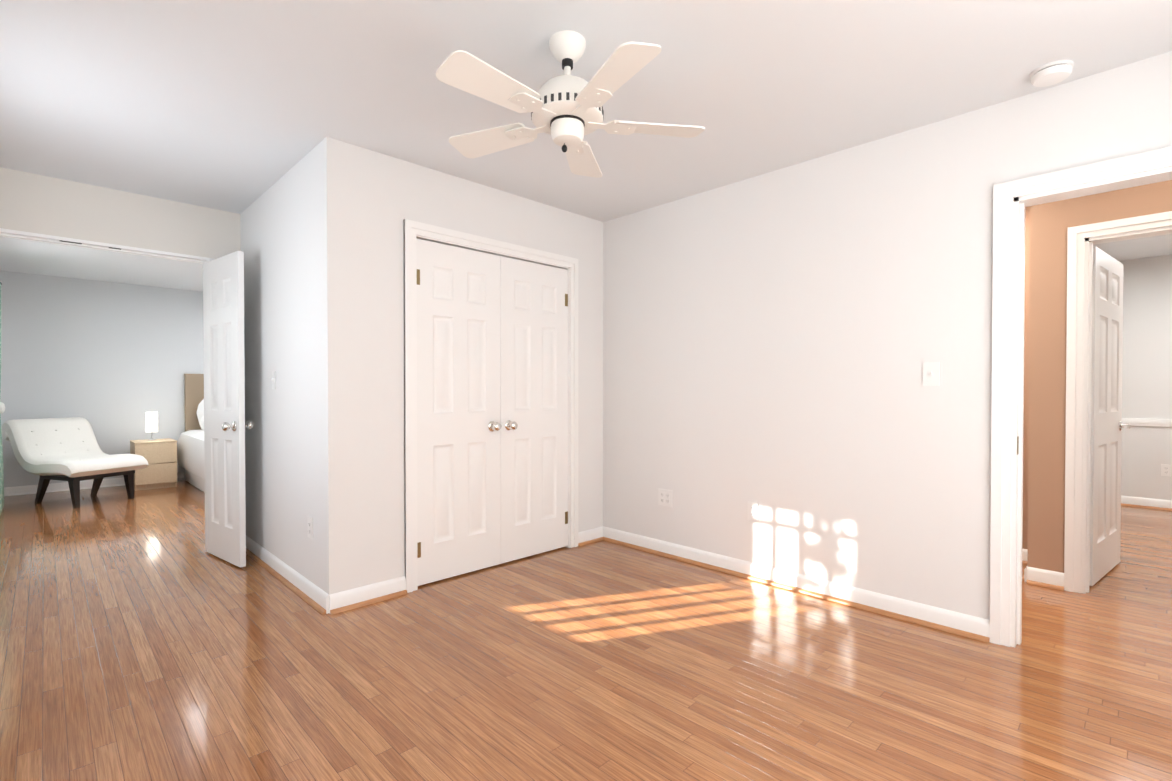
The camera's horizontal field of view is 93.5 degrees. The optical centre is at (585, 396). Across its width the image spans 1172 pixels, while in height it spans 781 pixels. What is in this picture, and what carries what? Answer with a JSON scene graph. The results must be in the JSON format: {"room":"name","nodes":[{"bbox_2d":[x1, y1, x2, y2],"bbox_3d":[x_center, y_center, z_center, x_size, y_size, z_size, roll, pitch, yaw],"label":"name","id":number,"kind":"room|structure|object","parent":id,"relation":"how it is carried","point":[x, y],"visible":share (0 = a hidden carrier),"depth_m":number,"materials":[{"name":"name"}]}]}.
{"room":"bedroom","nodes":[
{"label":"bedroom","id":0,"kind":"room"},
{"bbox_2d":[0,270,203,486],"bbox_3d":[-4.919,-0.156,7.403,4.220,2.440,0.120,-1,1,-45],"label":"wall","id":1,"kind":"structure","parent":0,"point":[112,363],"depth_m":6.50,"materials":[{"name":"white paint"}]},
{"bbox_2d":[4,472,184,496],"bbox_3d":[-4.908,1.017,7.319,4.100,0.095,0.033,-1,1,-45],"label":"baseboard","id":2,"kind":"structure","parent":1,"relation":"attached to","point":[32,489],"depth_m":6.27,"materials":[{"name":"white wood"}]},
{"bbox_2d":[0,167,240,258],"bbox_3d":[-3.076,-1.157,3.594,1.640,0.355,0.120,-1,1,-45],"label":"wall","id":3,"kind":"structure","parent":0,"point":[37,203],"depth_m":3.54,"materials":[{"name":"white paint"}]},
{"bbox_2d":[0,228,209,547],"bbox_3d":[-3.148,0.063,3.537,1.220,2.086,0.128,-1,1,-45],"label":"door frame","id":4,"kind":"structure","parent":3,"relation":"attached to","point":[16,234],"depth_m":3.56,"materials":[{"name":"white wood"}]},
{"bbox_2d":[204,251,252,566],"bbox_3d":[-2.419,0.081,3.734,0.178,2.023,0.595,-1,1,-45],"label":"door leaf","id":5,"kind":"structure","parent":3,"relation":"in","point":[225,424],"depth_m":3.66,"materials":[{"name":"white wood"}]},
{"bbox_2d":[240,145,320,588],"bbox_3d":[-1.927,-0.114,3.522,0.120,2.440,1.610,-1,1,-45],"label":"wall","id":6,"kind":"structure","parent":0,"point":[279,225],"depth_m":3.32,"materials":[{"name":"white paint"}]},
{"bbox_2d":[271,371,275,388],"bbox_3d":[-1.970,-0.103,3.467,0.016,0.114,0.070,-1,1,-45],"label":"light switch","id":7,"kind":"object","parent":6,"relation":"attached to","point":[273,378],"visible":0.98,"depth_m":3.46,"materials":[{"name":"white plastic"}]},
{"bbox_2d":[246,536,328,614],"bbox_3d":[-1.940,1.060,3.438,0.033,0.095,1.730,-1,1,-45],"label":"baseboard","id":8,"kind":"structure","parent":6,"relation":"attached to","point":[314,596],"depth_m":3.23,"materials":[{"name":"white wood"}]},
{"bbox_2d":[307,516,312,538],"bbox_3d":[-1.510,0.717,3.015,0.008,0.114,0.070,-1,1,-45],"label":"outlet","id":9,"kind":"object","parent":6,"relation":"attached to","point":[310,526],"visible":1,"depth_m":3.00,"materials":[{"name":"white plastic"}]},
{"bbox_2d":[318,137,602,594],"bbox_3d":[-0.636,-0.114,3.579,2.040,2.440,0.120,-1,1,-45],"label":"wall","id":10,"kind":"structure","parent":0,"point":[366,202],"depth_m":3.01,"materials":[{"name":"white paint"}]},
{"bbox_2d":[329,576,407,614],"bbox_3d":[-1.163,1.065,2.966,0.413,0.095,0.033,-1,1,-45],"label":"baseboard","id":11,"kind":"structure","parent":10,"relation":"attached to","point":[346,600],"depth_m":2.96,"materials":[{"name":"white wood"}]},
{"bbox_2d":[416,238,500,585],"bbox_3d":[-0.761,0.092,3.366,0.606,2.008,0.107,-1,1,-45],"label":"closet door","id":12,"kind":"structure","parent":10,"relation":"in","point":[458,431],"depth_m":3.37,"materials":[{"name":"white wood"}]},
{"bbox_2d":[404,219,577,592],"bbox_3d":[-0.590,0.088,3.626,1.200,2.035,0.120,-1,1,-45],"label":"door frame","id":13,"kind":"structure","parent":10,"relation":"attached to","point":[482,250],"depth_m":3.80,"materials":[{"name":"white wood"}]},
{"bbox_2d":[500,256,567,563],"bbox_3d":[-0.327,0.087,3.793,0.606,2.008,0.107,-1,1,-45],"label":"closet door","id":14,"kind":"structure","parent":10,"relation":"in","point":[534,390],"depth_m":3.78,"materials":[{"name":"white wood"}]},
{"bbox_2d":[578,526,602,545],"bbox_3d":[0.043,1.052,4.153,0.283,0.095,0.033,-1,1,-45],"label":"baseboard","id":15,"kind":"structure","parent":10,"relation":"attached to","point":[590,536],"depth_m":4.14,"materials":[{"name":"white wood"}]},
{"bbox_2d":[0,480,1171,780],"bbox_3d":[0.244,1.141,4.936,8.700,0.100,11.200,-1,1,-45],"label":"floor","id":16,"kind":"structure","parent":0,"point":[144,636],"depth_m":2.23,"materials":[{"name":"brown wood"}]},
{"bbox_2d":[1,417,148,507],"bbox_3d":[-5.331,0.658,5.757,1.177,0.847,0.680,0,1,19],"label":"chaise lounge","id":17,"kind":"object","parent":16,"relation":"on","point":[69,450],"visible":0.98,"depth_m":5.64,"materials":[{"name":"white fabric"}]},
{"bbox_2d":[130,438,176,490],"bbox_3d":[-5.159,0.798,6.573,0.394,0.550,0.482,-1,1,-45],"label":"nightstand","id":18,"kind":"object","parent":16,"relation":"on","point":[160,457],"visible":0.79,"depth_m":6.42,"materials":[{"name":"brown wood"}]},
{"bbox_2d":[146,412,157,440],"bbox_3d":[-5.170,0.355,6.559,0.112,0.335,0.112,-1,1,-45],"label":"table lamp","id":19,"kind":"object","parent":18,"relation":"on","point":[151,422],"visible":1,"depth_m":6.52,"materials":[{"name":"white fabric"}]},
{"bbox_2d":[177,374,204,492],"bbox_3d":[-3.856,0.390,6.857,1.730,1.360,2.152,-1,1,-45],"label":"bed","id":20,"kind":"object","parent":16,"relation":"on","point":[190,450],"visible":0.08,"depth_m":6.85,"materials":[{"name":"beige fabric"}]},
{"bbox_2d":[0,0,1171,291],"bbox_3d":[0.244,-1.399,4.908,8.700,0.100,11.200,-1,1,-45],"label":"ceiling","id":21,"kind":"structure","parent":0,"point":[236,106],"depth_m":2.32,"materials":[{"name":"white paint"}]},
{"bbox_2d":[436,30,704,177],"bbox_3d":[-0.091,-1.113,2.025,0.975,0.408,1.016,-1,1,-45],"label":"fan","id":22,"kind":"object","parent":21,"relation":"hanging from","point":[566,110],"visible":1,"depth_m":1.96,"materials":[{"name":"white plastic"}]},
{"bbox_2d":[1030,60,1073,86],"bbox_3d":[1.877,-1.298,2.223,0.136,0.042,0.136,-1,1,-45],"label":"smoke detector","id":23,"kind":"object","parent":21,"relation":"attached to","point":[1051,73],"visible":1,"depth_m":2.19,"materials":[{"name":"white plastic"}]},
{"bbox_2d":[603,51,1171,619],"bbox_3d":[0.733,-0.116,3.727,0.120,2.440,5.050,-1,1,-45],"label":"wall","id":24,"kind":"structure","parent":0,"point":[774,341],"depth_m":2.98,"materials":[{"name":"white paint"}]},
{"bbox_2d":[658,489,671,506],"bbox_3d":[0.550,0.703,3.829,0.008,0.114,0.116,-1,1,-45],"label":"outlet","id":25,"kind":"object","parent":24,"relation":"attached to","point":[664,497],"visible":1,"depth_m":3.83,"materials":[{"name":"white plastic"}]},
{"bbox_2d":[748,501,758,520],"bbox_3d":[1.017,0.698,3.355,0.008,0.114,0.070,-1,1,-45],"label":"wall jack","id":26,"kind":"object","parent":24,"relation":"attached to","point":[753,511],"visible":1,"depth_m":3.35,"materials":[{"name":"white plastic"}]},
{"bbox_2d":[603,526,989,642],"bbox_3d":[0.979,1.060,3.380,0.033,0.095,2.448,-1,1,-45],"label":"baseboard","id":27,"kind":"structure","parent":24,"relation":"attached to","point":[966,625],"depth_m":3.05,"materials":[{"name":"white wood"}]},
{"bbox_2d":[923,362,939,385],"bbox_3d":[1.673,-0.109,2.673,0.016,0.114,0.070,-1,1,-45],"label":"light switch","id":28,"kind":"object","parent":24,"relation":"attached to","point":[931,373],"visible":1,"depth_m":2.67,"materials":[{"name":"white plastic"}]},
{"bbox_2d":[990,146,1171,646],"bbox_3d":[2.217,0.085,2.208,0.141,2.072,0.944,-1,1,-45],"label":"door frame","id":29,"kind":"structure","parent":24,"relation":"attached to","point":[1005,194],"depth_m":2.46,"materials":[{"name":"white wood"}]},
{"bbox_2d":[1022,206,1030,548],"bbox_3d":[1.831,-0.128,4.821,0.120,2.440,3.570,-1,1,-45],"label":"wall","id":30,"kind":"structure","parent":0,"point":[1026,379],"depth_m":3.64,"materials":[{"name":"beige paint"}]},
{"bbox_2d":[1022,549,1027,564],"bbox_3d":[1.734,1.045,4.823,0.033,0.095,3.450,-1,1,-45],"label":"baseboard","id":31,"kind":"structure","parent":30,"relation":"attached to","point":[1024,555],"depth_m":3.64,"materials":[{"name":"white wood"}]},
{"bbox_2d":[1027,180,1171,572],"bbox_3d":[3.032,-0.108,2.958,0.120,2.440,1.010,-1,1,-45],"label":"wall","id":32,"kind":"structure","parent":0,"point":[1051,223],"depth_m":3.20,"materials":[{"name":"beige paint"}]},
{"bbox_2d":[1026,566,1063,590],"bbox_3d":[2.682,1.062,3.218,0.033,0.095,0.168,-1,1,-45],"label":"baseboard","id":33,"kind":"structure","parent":32,"relation":"attached to","point":[1045,578],"depth_m":3.22,"materials":[{"name":"white wood"}]},
{"bbox_2d":[1089,246,1130,585],"bbox_3d":[3.233,0.114,3.408,0.758,1.963,0.187,-1,1,-45],"label":"door leaf","id":34,"kind":"structure","parent":32,"relation":"in","point":[1107,425],"depth_m":3.37,"materials":[{"name":"white wood"}]},
{"bbox_2d":[1064,211,1171,593],"bbox_3d":[3.111,0.077,2.869,0.142,2.072,0.914,-1,1,-45],"label":"door frame","id":35,"kind":"structure","parent":32,"relation":"attached to","point":[1077,236],"depth_m":3.11,"materials":[{"name":"white wood"}]},
{"bbox_2d":[1119,255,1171,499],"bbox_3d":[6.109,-0.128,4.821,0.120,2.440,2.430,-1,1,-45],"label":"wall","id":36,"kind":"structure","parent":0,"point":[1146,452],"depth_m":5.38,"materials":[{"name":"white paint"}]},
{"bbox_2d":[1121,496,1171,510],"bbox_3d":[6.054,1.045,4.781,0.033,0.095,2.430,-1,1,-45],"label":"baseboard","id":37,"kind":"structure","parent":36,"relation":"attached to","point":[1150,503],"depth_m":5.37,"materials":[{"name":"white wood"}]},
{"bbox_2d":[1122,418,1171,426],"bbox_3d":[6.057,0.258,4.774,0.026,0.070,2.430,-1,1,-45],"label":"trim","id":38,"kind":"structure","parent":36,"relation":"attached to","point":[1149,422],"depth_m":5.36,"materials":[{"name":"white wood"}]},
{"bbox_2d":[1161,464,1171,476],"bbox_3d":[5.569,0.707,5.288,0.008,0.114,0.070,-1,1,-45],"label":"outlet","id":39,"kind":"object","parent":36,"relation":"attached to","point":[1165,469],"visible":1,"depth_m":5.29,"materials":[{"name":"white plastic"}]},
{"bbox_3d":[2.880,-0.113,3.433,0.330,2.440,0.120,-1,1,-45],"label":"wall","id":40,"kind":"structure","parent":0,"visible":0},
{"bbox_2d":[1022,566,1026,581],"bbox_3d":[2.784,1.060,3.459,0.450,0.095,0.033,-1,1,-45],"label":"baseboard","id":41,"kind":"structure","parent":40,"relation":"attached to","point":[1024,578],"depth_m":3.30,"materials":[{"name":"white wood"}]},
{"bbox_3d":[-4.874,-0.378,4.373,0.033,1.310,2.160,-1,1,-45],"label":"window","id":42,"kind":"structure","parent":0,"visible":0},
{"bbox_2d":[0,282,4,514],"bbox_3d":[-5.491,-0.006,5.144,0.071,2.150,0.560,-1,1,-45],"label":"drape","id":43,"kind":"object","parent":42,"relation":"hanging from","point":[2,407],"visible":1,"depth_m":4.96,"materials":[{"name":"fabric"}]}
]}

